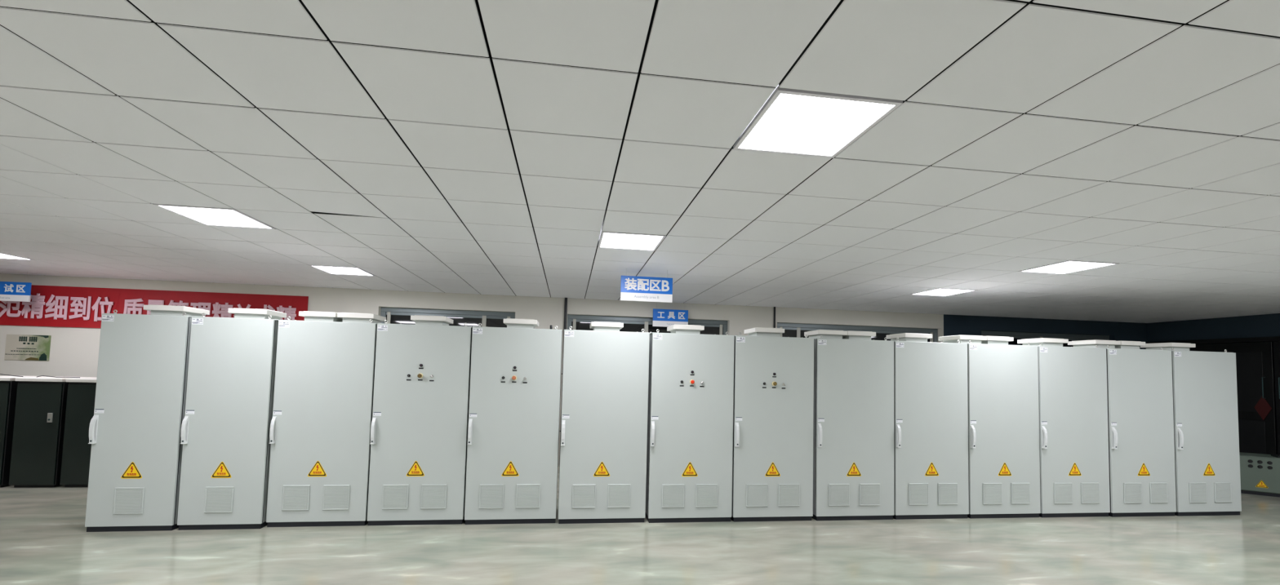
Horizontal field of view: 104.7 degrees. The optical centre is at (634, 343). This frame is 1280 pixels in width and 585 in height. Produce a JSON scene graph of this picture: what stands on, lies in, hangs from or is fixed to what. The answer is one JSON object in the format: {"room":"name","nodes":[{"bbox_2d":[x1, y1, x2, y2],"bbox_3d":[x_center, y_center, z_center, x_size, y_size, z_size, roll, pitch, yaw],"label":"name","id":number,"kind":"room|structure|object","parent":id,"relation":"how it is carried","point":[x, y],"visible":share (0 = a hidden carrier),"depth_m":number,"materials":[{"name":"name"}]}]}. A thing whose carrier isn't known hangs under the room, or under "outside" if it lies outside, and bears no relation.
{"room":"factory assembly workshop","nodes":[
{"label":"factory assembly workshop","id":0,"kind":"room"},
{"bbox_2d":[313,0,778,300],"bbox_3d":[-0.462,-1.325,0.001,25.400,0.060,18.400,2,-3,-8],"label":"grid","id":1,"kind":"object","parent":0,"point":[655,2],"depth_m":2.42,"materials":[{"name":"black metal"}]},
{"bbox_2d":[0,273,1147,466],"bbox_3d":[-1.686,0.662,8.783,25.000,2.956,0.300,2,-3,-8],"label":"wall","id":2,"kind":"structure","parent":0,"point":[73,351],"depth_m":8.64,"materials":[{"name":"beige paint"}]},
{"bbox_2d":[4,334,51,360],"bbox_3d":[-9.368,0.064,7.624,0.592,0.395,0.018,2,-3,-8],"label":"poster","id":3,"kind":"object","parent":2,"relation":"attached to","point":[18,347],"visible":1,"depth_m":7.62,"materials":[{"name":"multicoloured paper"}]},
{"bbox_2d":[10,336,46,355],"bbox_3d":[-9.368,0.036,7.618,0.565,0.282,0.003,2,-3,-8],"label":"print","id":4,"kind":"object","parent":3,"relation":"attached to","point":[20,345],"depth_m":7.62,"materials":[{"name":"multicoloured"}]},
{"bbox_2d":[0,284,308,328],"bbox_3d":[-8.828,-0.573,7.710,6.888,0.637,0.042,2,-3,-8],"label":"banner","id":5,"kind":"object","parent":2,"relation":"attached to","point":[48,305],"visible":0.52,"depth_m":7.79,"materials":[{"name":"red fabric"}]},
{"bbox_2d":[380,307,515,327],"bbox_3d":[-3.239,0.278,8.578,2.258,1.725,0.070,2,-3,-8],"label":"window","id":6,"kind":"structure","parent":2,"relation":"in","point":[393,315],"depth_m":8.61,"materials":[{"name":"black glass"}]},
{"bbox_2d":[559,297,567,462],"bbox_3d":[-1.242,0.667,8.663,0.072,2.956,0.054,2,-3,-8],"label":"conduit","id":7,"kind":"object","parent":2,"relation":"attached to","point":[566,299],"visible":0.38,"depth_m":8.70,"materials":[{"name":"black plastic"}]},
{"bbox_2d":[567,314,727,335],"bbox_3d":[0.252,0.389,9.040,2.977,1.725,0.070,2,-3,-8],"label":"window","id":8,"kind":"structure","parent":2,"relation":"in","point":[582,322],"depth_m":9.03,"materials":[{"name":"grey metal"}]},
{"bbox_2d":[777,322,937,342],"bbox_3d":[4.327,0.520,9.578,3.397,1.725,0.070,2,-3,-8],"label":"window","id":9,"kind":"structure","parent":2,"relation":"in","point":[791,330],"depth_m":9.58,"materials":[{"name":"grey metal"}]},
{"bbox_2d":[981,330,1109,346],"bbox_3d":[8.395,0.650,10.116,3.073,1.725,0.070,2,-3,-8],"label":"window","id":10,"kind":"structure","parent":2,"relation":"in","point":[1017,335],"depth_m":10.11,"materials":[{"name":"grey metal"}]},
{"bbox_2d":[0,0,1279,323],"bbox_3d":[-0.451,-1.250,-0.102,25.000,0.021,17.800,2,-3,-8],"label":"ceiling","id":11,"kind":"structure","parent":0,"point":[1143,136],"depth_m":2.74,"materials":[{"name":"white tile"}]},
{"bbox_2d":[0,271,31,302],"bbox_3d":[-9.328,-0.858,7.337,0.620,0.454,0.026,2,-3,-8],"label":"sign","id":12,"kind":"object","parent":11,"relation":"hanging from","point":[9,291],"visible":1,"depth_m":7.34,"materials":[{"name":"blue plastic"}]},
{"bbox_2d":[0,253,34,260],"bbox_3d":[-8.085,-1.121,6.115,0.586,0.018,0.586,2,-3,-8],"label":"recessed light","id":13,"kind":"object","parent":11,"relation":"in","point":[2,255],"visible":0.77,"depth_m":6.32,"materials":[{"name":"white"}]},
{"bbox_2d":[0,253,27,259],"bbox_3d":[-8.085,-1.122,6.115,0.544,0.012,0.544,2,-3,-8],"label":"diffuser","id":14,"kind":"object","parent":13,"relation":"attached to","point":[2,255],"depth_m":6.31,"materials":[{"name":"white"}]},
{"bbox_2d":[153,204,275,229],"bbox_3d":[-3.605,-1.101,4.288,0.586,0.018,0.586,2,-3,-8],"label":"recessed light","id":15,"kind":"object","parent":11,"relation":"in","point":[213,216],"visible":0.89,"depth_m":4.25,"materials":[{"name":"white plastic"}]},
{"bbox_2d":[309,265,374,275],"bbox_3d":[-3.923,-0.988,6.665,0.586,0.018,0.586,2,-3,-8],"label":"recessed light","id":16,"kind":"object","parent":11,"relation":"in","point":[330,269],"visible":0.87,"depth_m":6.64,"materials":[{"name":"white plastic"}]},
{"bbox_2d":[597,231,666,251],"bbox_3d":[-0.038,-0.986,4.760,0.586,0.018,0.586,2,-3,-8],"label":"recessed light","id":17,"kind":"object","parent":11,"relation":"in","point":[613,240],"visible":0.87,"depth_m":4.73,"materials":[{"name":"white plastic"}]},
{"bbox_2d":[620,267,672,302],"bbox_3d":[0.155,-0.711,6.022,0.638,0.401,0.026,2,-3,-8],"label":"sign","id":18,"kind":"object","parent":11,"relation":"hanging from","point":[633,288],"visible":1,"depth_m":6.01,"materials":[{"name":"blue plastic"}]},
{"bbox_2d":[652,302,688,327],"bbox_3d":[0.651,-0.525,8.806,0.638,0.464,0.026,2,-3,-8],"label":"sign","id":19,"kind":"object","parent":11,"relation":"hanging from","point":[661,317],"visible":0.96,"depth_m":8.79,"materials":[{"name":"blue plastic"}]},
{"bbox_2d":[733,86,902,158],"bbox_3d":[0.874,-1.080,2.462,0.586,0.018,0.586,2,-3,-8],"label":"recessed light","id":20,"kind":"object","parent":11,"relation":"in","point":[793,122],"visible":0.99,"depth_m":2.40,"materials":[{"name":"white plastic"}]},
{"bbox_2d":[910,288,977,296],"bbox_3d":[4.480,-0.749,7.170,0.586,0.018,0.586,2,-3,-8],"label":"recessed light","id":21,"kind":"object","parent":11,"relation":"in","point":[938,291],"visible":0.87,"depth_m":7.15,"materials":[{"name":"white plastic"}]},
{"bbox_2d":[913,288,971,295],"bbox_3d":[4.480,-0.750,7.170,0.544,0.012,0.544,2,-3,-8],"label":"diffuser","id":22,"kind":"object","parent":21,"relation":"attached to","point":[935,291],"depth_m":7.15,"materials":[{"name":"white plastic"}]},
{"bbox_2d":[1017,259,1119,274],"bbox_3d":[4.718,-0.834,5.388,0.586,0.018,0.586,2,-3,-8],"label":"recessed light","id":23,"kind":"object","parent":11,"relation":"in","point":[1068,266],"visible":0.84,"depth_m":5.36,"materials":[{"name":"white plastic"}]},
{"bbox_2d":[0,466,1279,584],"bbox_3d":[-0.541,1.766,-0.156,25.400,0.100,18.400,2,-3,-8],"label":"floor","id":24,"kind":"structure","parent":0,"point":[45,540],"depth_m":4.66,"materials":[{"name":"beige tile"}]},
{"bbox_2d":[0,375,62,487],"bbox_3d":[-8.423,1.154,6.643,0.584,1.415,0.708,2,-3,-8],"label":"equipment rack","id":25,"kind":"object","parent":24,"relation":"on","point":[8,386],"visible":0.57,"depth_m":6.38,"materials":[{"name":"black metal"}]},
{"bbox_2d":[8,377,97,487],"bbox_3d":[-7.806,1.174,6.724,0.539,1.415,0.708,2,-3,-8],"label":"cabinet","id":26,"kind":"object","parent":24,"relation":"on","point":[37,441],"visible":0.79,"depth_m":6.40,"materials":[{"name":"black metal"}]},
{"bbox_2d":[59,377,97,487],"bbox_3d":[-7.209,1.193,6.803,0.594,1.415,0.708,2,-3,-8],"label":"cabinet","id":27,"kind":"object","parent":24,"relation":"on","point":[81,396],"visible":0.22,"depth_m":6.46,"materials":[{"name":"black metal"}]},
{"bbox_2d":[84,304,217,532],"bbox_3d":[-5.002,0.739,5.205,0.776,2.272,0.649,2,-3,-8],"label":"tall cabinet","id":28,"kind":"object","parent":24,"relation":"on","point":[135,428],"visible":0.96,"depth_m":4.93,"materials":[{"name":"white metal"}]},
{"bbox_2d":[112,487,144,514],"bbox_3d":[-4.996,1.556,4.880,0.260,0.260,0.014,2,-3,-8],"label":"vent","id":29,"kind":"object","parent":28,"relation":"attached to","point":[126,500],"depth_m":4.87,"materials":[{"name":"grey paint"}]},
{"bbox_2d":[142,304,209,315],"bbox_3d":[-4.904,-0.362,5.303,0.378,0.059,0.378,2,-3,-8],"label":"roof vent","id":30,"kind":"object","parent":28,"relation":"attached to","point":[168,309],"depth_m":5.15,"materials":[{"name":"white plastic"}]},
{"bbox_2d":[150,310,202,316],"bbox_3d":[-4.905,-0.303,5.300,0.300,0.060,0.300,2,-3,-8],"label":"grille","id":31,"kind":"object","parent":28,"relation":"attached to","point":[153,312],"depth_m":5.16,"materials":[{"name":"grey plastic"}]},
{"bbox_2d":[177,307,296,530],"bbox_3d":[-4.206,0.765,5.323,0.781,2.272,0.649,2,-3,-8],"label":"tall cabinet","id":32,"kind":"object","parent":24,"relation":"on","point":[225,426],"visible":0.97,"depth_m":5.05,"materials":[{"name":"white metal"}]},
{"bbox_2d":[204,486,234,513],"bbox_3d":[-4.203,1.583,4.997,0.260,0.260,0.014,2,-3,-8],"label":"vent","id":33,"kind":"object","parent":32,"relation":"attached to","point":[217,500],"depth_m":4.99,"materials":[{"name":"grey paint"}]},
{"bbox_2d":[227,307,286,317],"bbox_3d":[-4.123,-0.337,5.418,0.378,0.059,0.378,2,-3,-8],"label":"roof vent","id":34,"kind":"object","parent":32,"relation":"attached to","point":[256,313],"depth_m":5.26,"materials":[{"name":"white plastic"}]},
{"bbox_2d":[234,313,280,319],"bbox_3d":[-4.125,-0.277,5.415,0.300,0.060,0.300,2,-3,-8],"label":"grille","id":35,"kind":"object","parent":32,"relation":"attached to","point":[237,315],"depth_m":5.28,"materials":[{"name":"grey plastic"}]},
{"bbox_2d":[266,311,386,527],"bbox_3d":[-3.332,0.795,5.487,0.974,2.272,0.649,2,-3,-8],"label":"tall cabinet","id":36,"kind":"object","parent":24,"relation":"on","point":[321,424],"visible":0.95,"depth_m":5.21,"materials":[{"name":"grey metal"}]},
{"bbox_2d":[281,484,310,511],"bbox_3d":[-3.519,1.607,5.136,0.260,0.260,0.014,2,-3,-8],"label":"vent","id":37,"kind":"object","parent":36,"relation":"attached to","point":[294,497],"depth_m":5.13,"materials":[{"name":"grey paint"}]},
{"bbox_2d":[298,311,342,319],"bbox_3d":[-3.470,-0.313,5.553,0.378,0.059,0.378,2,-3,-8],"label":"roof vent","id":38,"kind":"object","parent":36,"relation":"attached to","point":[307,314],"depth_m":5.38,"materials":[{"name":"white plastic"}]},
{"bbox_2d":[303,316,342,322],"bbox_3d":[-3.471,-0.254,5.550,0.300,0.060,0.300,2,-3,-8],"label":"grille","id":39,"kind":"object","parent":36,"relation":"attached to","point":[306,318],"depth_m":5.41,"materials":[{"name":"grey plastic"}]},
{"bbox_2d":[322,484,350,510],"bbox_3d":[-3.131,1.619,5.187,0.260,0.260,0.014,2,-3,-8],"label":"vent","id":40,"kind":"object","parent":36,"relation":"attached to","point":[335,497],"depth_m":5.18,"materials":[{"name":"grey paint"}]},
{"bbox_2d":[337,312,386,321],"bbox_3d":[-3.083,-0.301,5.604,0.378,0.059,0.378,2,-3,-8],"label":"roof vent","id":41,"kind":"object","parent":36,"relation":"attached to","point":[344,316],"depth_m":5.44,"materials":[{"name":"white plastic"}]},
{"bbox_2d":[342,318,381,323],"bbox_3d":[-3.085,-0.241,5.601,0.300,0.060,0.300,2,-3,-8],"label":"grille","id":42,"kind":"object","parent":36,"relation":"attached to","point":[344,320],"depth_m":5.46,"materials":[{"name":"grey plastic"}]},
{"bbox_2d":[367,315,472,525],"bbox_3d":[-2.352,0.827,5.616,0.989,2.272,0.649,2,-3,-8],"label":"tall cabinet","id":43,"kind":"object","parent":24,"relation":"on","point":[420,423],"visible":0.96,"depth_m":5.34,"materials":[{"name":"grey metal"}]},
{"bbox_2d":[382,484,408,510],"bbox_3d":[-2.546,1.638,5.264,0.260,0.260,0.014,2,-3,-8],"label":"vent","id":44,"kind":"object","parent":43,"relation":"attached to","point":[394,497],"depth_m":5.26,"materials":[{"name":"grey paint"}]},
{"bbox_2d":[410,315,453,324],"bbox_3d":[-2.327,-0.277,5.704,0.378,0.059,0.378,2,-3,-8],"label":"roof vent","id":45,"kind":"object","parent":43,"relation":"attached to","point":[417,318],"depth_m":5.54,"materials":[{"name":"white plastic"}]},
{"bbox_2d":[414,320,448,325],"bbox_3d":[-2.329,-0.217,5.701,0.300,0.060,0.300,2,-3,-8],"label":"grille","id":46,"kind":"object","parent":43,"relation":"attached to","point":[417,322],"depth_m":5.56,"materials":[{"name":"grey plastic"}]},
{"bbox_2d":[420,484,446,509],"bbox_3d":[-2.158,1.651,5.315,0.260,0.260,0.014,2,-3,-8],"label":"vent","id":47,"kind":"object","parent":43,"relation":"attached to","point":[432,496],"depth_m":5.31,"materials":[{"name":"grey paint"}]},
{"bbox_2d":[464,318,563,524],"bbox_3d":[-1.361,0.858,5.732,0.988,2.272,0.649,2,-3,-8],"label":"tall cabinet","id":48,"kind":"object","parent":24,"relation":"on","point":[512,468],"visible":1,"depth_m":5.45,"materials":[{"name":"grey metal"}]},
{"bbox_2d":[478,484,504,509],"bbox_3d":[-1.556,1.669,5.380,0.260,0.260,0.014,2,-3,-8],"label":"vent","id":49,"kind":"object","parent":48,"relation":"attached to","point":[490,496],"depth_m":5.37,"materials":[{"name":"grey paint"}]},
{"bbox_2d":[502,318,538,327],"bbox_3d":[-1.325,-0.245,5.821,0.378,0.059,0.378,2,-3,-8],"label":"roof vent","id":50,"kind":"object","parent":48,"relation":"attached to","point":[508,322],"depth_m":5.65,"materials":[{"name":"white plastic"}]},
{"bbox_2d":[506,324,535,328],"bbox_3d":[-1.327,-0.186,5.818,0.300,0.060,0.300,2,-3,-8],"label":"grille","id":51,"kind":"object","parent":48,"relation":"attached to","point":[508,326],"depth_m":5.67,"materials":[{"name":"grey plastic"}]},
{"bbox_2d":[515,484,540,508],"bbox_3d":[-1.167,1.681,5.431,0.260,0.260,0.014,2,-3,-8],"label":"vent","id":52,"kind":"object","parent":48,"relation":"attached to","point":[527,495],"depth_m":5.43,"materials":[{"name":"grey paint"}]},
{"bbox_2d":[557,321,649,524],"bbox_3d":[-0.366,0.888,5.838,0.982,2.272,0.649,2,-3,-8],"label":"tall cabinet","id":53,"kind":"object","parent":24,"relation":"on","point":[602,464],"visible":1,"depth_m":5.56,"materials":[{"name":"grey metal"}]},
{"bbox_2d":[572,484,595,508],"bbox_3d":[-0.557,1.700,5.487,0.260,0.260,0.014,2,-3,-8],"label":"vent","id":54,"kind":"object","parent":53,"relation":"attached to","point":[584,496],"depth_m":5.48,"materials":[{"name":"grey paint"}]},
{"bbox_2d":[593,326,619,331],"bbox_3d":[-0.336,-0.155,5.924,0.300,0.060,0.300,2,-3,-8],"label":"grille","id":55,"kind":"object","parent":53,"relation":"attached to","point":[595,328],"depth_m":5.78,"materials":[{"name":"grey plastic"}]},
{"bbox_2d":[590,321,623,329],"bbox_3d":[-0.334,-0.215,5.927,0.378,0.059,0.378,2,-3,-8],"label":"roof vent","id":56,"kind":"object","parent":53,"relation":"attached to","point":[594,325],"depth_m":5.75,"materials":[{"name":"white plastic"}]},
{"bbox_2d":[607,484,631,508],"bbox_3d":[-0.169,1.712,5.538,0.260,0.260,0.014,2,-3,-8],"label":"vent","id":57,"kind":"object","parent":53,"relation":"attached to","point":[619,495],"depth_m":5.53,"materials":[{"name":"grey paint"}]},
{"bbox_2d":[645,324,734,523],"bbox_3d":[0.633,0.919,5.950,0.981,2.272,0.649,2,-3,-8],"label":"tall cabinet","id":58,"kind":"object","parent":24,"relation":"on","point":[690,450],"visible":1,"depth_m":5.67,"materials":[{"name":"grey metal"}]},
{"bbox_2d":[661,484,684,507],"bbox_3d":[0.442,1.731,5.598,0.260,0.260,0.014,2,-3,-8],"label":"vent","id":59,"kind":"object","parent":58,"relation":"attached to","point":[673,495],"depth_m":5.59,"materials":[{"name":"grey paint"}]},
{"bbox_2d":[666,324,704,331],"bbox_3d":[0.624,-0.185,6.033,0.378,0.059,0.378,2,-3,-8],"label":"roof vent","id":60,"kind":"object","parent":58,"relation":"attached to","point":[674,327],"depth_m":5.86,"materials":[{"name":"white plastic"}]},
{"bbox_2d":[671,329,700,333],"bbox_3d":[0.622,-0.126,6.030,0.300,0.060,0.300,2,-3,-8],"label":"grille","id":61,"kind":"object","parent":58,"relation":"attached to","point":[679,331],"depth_m":5.89,"materials":[{"name":"grey plastic"}]},
{"bbox_2d":[695,484,717,507],"bbox_3d":[0.831,1.743,5.650,0.260,0.260,0.014,2,-3,-8],"label":"vent","id":62,"kind":"object","parent":58,"relation":"attached to","point":[706,495],"depth_m":5.64,"materials":[{"name":"grey paint"}]},
{"bbox_2d":[730,327,813,522],"bbox_3d":[1.612,0.950,6.069,0.977,2.272,0.649,2,-3,-8],"label":"tall cabinet","id":63,"kind":"object","parent":24,"relation":"on","point":[772,455],"visible":0.95,"depth_m":5.79,"materials":[{"name":"white metal"}]},
{"bbox_2d":[746,484,768,506],"bbox_3d":[1.423,1.762,5.718,0.260,0.260,0.014,2,-3,-8],"label":"vent","id":64,"kind":"object","parent":63,"relation":"attached to","point":[757,495],"depth_m":5.71,"materials":[{"name":"grey paint"}]},
{"bbox_2d":[744,327,784,333],"bbox_3d":[1.618,-0.154,6.154,0.378,0.059,0.378,2,-3,-8],"label":"roof vent","id":65,"kind":"object","parent":63,"relation":"attached to","point":[757,330],"depth_m":5.98,"materials":[{"name":"white plastic"}]},
{"bbox_2d":[748,332,780,337],"bbox_3d":[1.616,-0.094,6.151,0.300,0.060,0.300,2,-3,-8],"label":"grille","id":66,"kind":"object","parent":63,"relation":"attached to","point":[754,334],"depth_m":6.01,"materials":[{"name":"grey plastic"}]},
{"bbox_2d":[777,484,799,506],"bbox_3d":[1.812,1.774,5.769,0.260,0.260,0.014,2,-3,-8],"label":"vent","id":67,"kind":"object","parent":63,"relation":"attached to","point":[788,495],"depth_m":5.76,"materials":[{"name":"grey paint"}]},
{"bbox_2d":[801,329,893,520],"bbox_3d":[2.626,0.982,6.193,0.998,2.272,0.649,2,-3,-8],"label":"tall cabinet","id":68,"kind":"object","parent":24,"relation":"on","point":[853,417],"visible":0.96,"depth_m":5.92,"materials":[{"name":"white metal"}]},
{"bbox_2d":[808,334,842,338],"bbox_3d":[2.417,-0.069,6.247,0.300,0.060,0.300,2,-3,-8],"label":"grille","id":69,"kind":"object","parent":68,"relation":"attached to","point":[824,336],"depth_m":6.11,"materials":[{"name":"grey plastic"}]},
{"bbox_2d":[804,329,847,336],"bbox_3d":[2.419,-0.129,6.250,0.378,0.059,0.378,2,-3,-8],"label":"roof vent","id":70,"kind":"object","parent":68,"relation":"attached to","point":[819,332],"depth_m":6.08,"materials":[{"name":"white plastic"}]},
{"bbox_2d":[828,484,849,506],"bbox_3d":[2.426,1.793,5.840,0.260,0.260,0.014,2,-3,-8],"label":"vent","id":71,"kind":"object","parent":68,"relation":"attached to","point":[838,494],"depth_m":5.83,"materials":[{"name":"grey paint"}]},
{"bbox_2d":[842,335,871,340],"bbox_3d":[2.797,-0.057,6.297,0.300,0.060,0.300,2,-3,-8],"label":"grille","id":72,"kind":"object","parent":68,"relation":"attached to","point":[846,337],"depth_m":6.15,"materials":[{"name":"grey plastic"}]},
{"bbox_2d":[842,330,875,337],"bbox_3d":[2.798,-0.117,6.300,0.378,0.059,0.378,2,-3,-8],"label":"roof vent","id":73,"kind":"object","parent":68,"relation":"attached to","point":[850,333],"depth_m":6.12,"materials":[{"name":"white plastic"}]},
{"bbox_2d":[859,484,879,506],"bbox_3d":[2.815,1.806,5.892,0.260,0.260,0.014,2,-3,-8],"label":"vent","id":74,"kind":"object","parent":68,"relation":"attached to","point":[869,494],"depth_m":5.89,"materials":[{"name":"grey paint"}]},
{"bbox_2d":[886,333,968,519],"bbox_3d":[3.619,1.014,6.324,0.982,2.272,0.649,2,-3,-8],"label":"tall cabinet","id":75,"kind":"object","parent":24,"relation":"on","point":[931,481],"visible":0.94,"depth_m":6.04,"materials":[{"name":"white metal"}]},
{"bbox_2d":[890,337,927,342],"bbox_3d":[3.560,-0.033,6.398,0.300,0.060,0.300,2,-3,-8],"label":"grille","id":76,"kind":"object","parent":75,"relation":"attached to","point":[915,340],"depth_m":6.26,"materials":[{"name":"grey plastic"}]},
{"bbox_2d":[886,333,932,339],"bbox_3d":[3.561,-0.092,6.401,0.378,0.059,0.378,2,-3,-8],"label":"roof vent","id":77,"kind":"object","parent":75,"relation":"attached to","point":[903,335],"depth_m":6.24,"materials":[{"name":"white plastic"}]},
{"bbox_2d":[908,483,928,505],"bbox_3d":[3.445,1.826,5.975,0.260,0.260,0.014,2,-3,-8],"label":"vent","id":78,"kind":"object","parent":75,"relation":"attached to","point":[918,493],"depth_m":5.97,"materials":[{"name":"grey paint"}]},
{"bbox_2d":[937,483,957,505],"bbox_3d":[3.832,1.838,6.026,0.260,0.260,0.014,2,-3,-8],"label":"vent","id":79,"kind":"object","parent":75,"relation":"attached to","point":[947,492],"depth_m":6.02,"materials":[{"name":"grey paint"}]},
{"bbox_2d":[938,334,1040,519],"bbox_3d":[4.592,1.044,6.443,0.993,2.272,0.649,2,-3,-8],"label":"tall cabinet","id":80,"kind":"object","parent":24,"relation":"on","point":[1004,455],"visible":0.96,"depth_m":6.17,"materials":[{"name":"grey metal"}]},
{"bbox_2d":[942,339,982,343],"bbox_3d":[4.309,-0.009,6.487,0.300,0.060,0.300,2,-3,-8],"label":"grille","id":81,"kind":"object","parent":80,"relation":"attached to","point":[962,341],"depth_m":6.35,"materials":[{"name":"white metal"}]},
{"bbox_2d":[938,334,986,341],"bbox_3d":[4.311,-0.069,6.490,0.378,0.059,0.378,2,-3,-8],"label":"roof vent","id":82,"kind":"object","parent":80,"relation":"attached to","point":[951,338],"depth_m":6.33,"materials":[{"name":"white metal"}]},
{"bbox_2d":[982,483,1002,504],"bbox_3d":[4.425,1.857,6.095,0.260,0.260,0.014,2,-3,-8],"label":"vent","id":83,"kind":"object","parent":80,"relation":"attached to","point":[992,492],"depth_m":6.09,"materials":[{"name":"white metal"}]},
{"bbox_2d":[981,340,1008,345],"bbox_3d":[4.694,0.003,6.538,0.300,0.060,0.300,2,-3,-8],"label":"grille","id":84,"kind":"object","parent":80,"relation":"attached to","point":[986,342],"depth_m":6.39,"materials":[{"name":"white metal"}]},
{"bbox_2d":[981,336,1013,341],"bbox_3d":[4.695,-0.056,6.541,0.378,0.059,0.378,2,-3,-8],"label":"roof vent","id":85,"kind":"object","parent":80,"relation":"attached to","point":[987,338],"depth_m":6.36,"materials":[{"name":"white metal"}]},
{"bbox_2d":[1010,483,1030,504],"bbox_3d":[4.812,1.869,6.146,0.260,0.260,0.014,2,-3,-8],"label":"vent","id":86,"kind":"object","parent":80,"relation":"attached to","point":[1020,492],"depth_m":6.14,"materials":[{"name":"grey paint"}]},
{"bbox_2d":[1017,337,1110,517],"bbox_3d":[5.580,1.076,6.563,0.988,2.272,0.649,2,-3,-8],"label":"tall cabinet","id":87,"kind":"object","parent":24,"relation":"on","point":[1073,397],"visible":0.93,"depth_m":6.29,"materials":[{"name":"grey metal"}]},
{"bbox_2d":[1017,337,1068,343],"bbox_3d":[5.487,-0.031,6.635,0.378,0.059,0.378,2,-3,-8],"label":"roof vent","id":88,"kind":"object","parent":87,"relation":"attached to","point":[1042,340],"depth_m":6.47,"materials":[{"name":"white metal"}]},
{"bbox_2d":[1022,342,1062,346],"bbox_3d":[5.486,0.028,6.632,0.300,0.060,0.300,2,-3,-8],"label":"grille","id":89,"kind":"object","parent":87,"relation":"attached to","point":[1057,344],"depth_m":6.50,"materials":[{"name":"white metal"}]},
{"bbox_2d":[1053,483,1072,504],"bbox_3d":[5.404,1.888,6.214,0.260,0.260,0.014,2,-3,-8],"label":"vent","id":90,"kind":"object","parent":87,"relation":"attached to","point":[1063,492],"depth_m":6.21,"materials":[{"name":"grey paint"}]},
{"bbox_2d":[1080,482,1099,503],"bbox_3d":[5.790,1.900,6.265,0.260,0.260,0.014,2,-3,-8],"label":"vent","id":91,"kind":"object","parent":87,"relation":"attached to","point":[1090,491],"depth_m":6.26,"materials":[{"name":"grey paint"}]},
{"bbox_2d":[1067,339,1176,517],"bbox_3d":[6.537,1.105,6.670,1.003,2.272,0.649,2,-3,-8],"label":"tall cabinet","id":92,"kind":"object","parent":24,"relation":"on","point":[1140,389],"visible":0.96,"depth_m":6.39,"materials":[{"name":"grey metal"}]},
{"bbox_2d":[1067,339,1120,345],"bbox_3d":[6.251,-0.008,6.716,0.378,0.059,0.378,2,-3,-8],"label":"roof vent","id":93,"kind":"object","parent":92,"relation":"attached to","point":[1095,342],"depth_m":6.56,"materials":[{"name":"white metal"}]},
{"bbox_2d":[1073,344,1115,348],"bbox_3d":[6.249,0.051,6.713,0.300,0.060,0.300,2,-3,-8],"label":"grille","id":94,"kind":"object","parent":92,"relation":"attached to","point":[1104,346],"depth_m":6.58,"materials":[{"name":"white metal"}]},
{"bbox_2d":[1114,345,1139,349],"bbox_3d":[6.634,0.064,6.764,0.300,0.060,0.300,2,-3,-8],"label":"grille","id":95,"kind":"object","parent":92,"relation":"attached to","point":[1130,347],"depth_m":6.62,"materials":[{"name":"white metal"}]},
{"bbox_2d":[1123,483,1142,503],"bbox_3d":[6.391,1.918,6.324,0.260,0.260,0.014,2,-3,-8],"label":"vent","id":96,"kind":"object","parent":92,"relation":"attached to","point":[1132,492],"depth_m":6.32,"materials":[{"name":"grey paint"}]},
{"bbox_2d":[1120,341,1145,346],"bbox_3d":[6.635,0.004,6.767,0.378,0.059,0.378,2,-3,-8],"label":"roof vent","id":97,"kind":"object","parent":92,"relation":"attached to","point":[1122,343],"depth_m":6.58,"materials":[{"name":"white metal"}]},
{"bbox_2d":[1149,482,1168,503],"bbox_3d":[6.778,1.931,6.375,0.260,0.260,0.014,2,-3,-8],"label":"vent","id":98,"kind":"object","parent":92,"relation":"attached to","point":[1158,491],"depth_m":6.37,"materials":[{"name":"grey paint"}]},
{"bbox_2d":[1140,342,1241,516],"bbox_3d":[7.539,1.137,6.792,0.990,2.272,0.649,2,-3,-8],"label":"tall cabinet","id":99,"kind":"object","parent":24,"relation":"on","point":[1206,413],"visible":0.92,"depth_m":6.51,"materials":[{"name":"grey metal"}]},
{"bbox_2d":[1146,346,1189,351],"bbox_3d":[7.408,0.088,6.856,0.300,0.060,0.300,2,-3,-8],"label":"grille","id":100,"kind":"object","parent":99,"relation":"attached to","point":[1178,348],"depth_m":6.72,"materials":[{"name":"white metal"}]},
{"bbox_2d":[1140,342,1195,347],"bbox_3d":[7.410,0.029,6.859,0.378,0.059,0.378,2,-3,-8],"label":"roof vent","id":101,"kind":"object","parent":99,"relation":"attached to","point":[1158,344],"depth_m":6.70,"materials":[{"name":"white metal"}]},
{"bbox_2d":[1189,482,1207,502],"bbox_3d":[7.362,1.949,6.442,0.260,0.260,0.014,2,-3,-8],"label":"vent","id":102,"kind":"object","parent":99,"relation":"attached to","point":[1197,491],"depth_m":6.44,"materials":[{"name":"grey paint"}]},
{"bbox_2d":[1213,482,1231,502],"bbox_3d":[7.748,1.961,6.493,0.260,0.260,0.014,2,-3,-8],"label":"vent","id":103,"kind":"object","parent":99,"relation":"attached to","point":[1222,491],"depth_m":6.49,"materials":[{"name":"grey paint"}]},
{"bbox_2d":[1239,452,1279,497],"bbox_3d":[10.327,2.077,7.717,1.350,0.630,0.564,0,-3,32],"label":"control console","id":104,"kind":"object","parent":24,"relation":"on","point":[1260,473],"visible":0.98,"depth_m":7.74,"materials":[{"name":"grey metal"}]},
{"bbox_2d":[1146,313,1279,344],"bbox_3d":[11.990,0.638,1.522,0.200,2.956,18.300,2,-3,-8],"label":"wall","id":105,"kind":"structure","parent":0,"point":[1264,325],"depth_m":9.22,"materials":[{"name":"paint"}]},
{"bbox_2d":[1146,336,1279,454],"bbox_3d":[10.911,1.159,8.387,0.108,2.560,3.730,2,-3,-8],"label":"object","id":106,"kind":"structure","parent":105,"relation":"in","point":[1257,362],"depth_m":8.65,"materials":[{"name":"black metal"}]},
{"bbox_2d":[1253,396,1271,420],"bbox_3d":[10.885,1.117,8.543,0.006,0.430,0.220,2,-3,-8],"label":"diamond","id":107,"kind":"object","parent":106,"relation":"attached to","point":[1262,407],"visible":1,"depth_m":8.54,"materials":[{"name":"red"}]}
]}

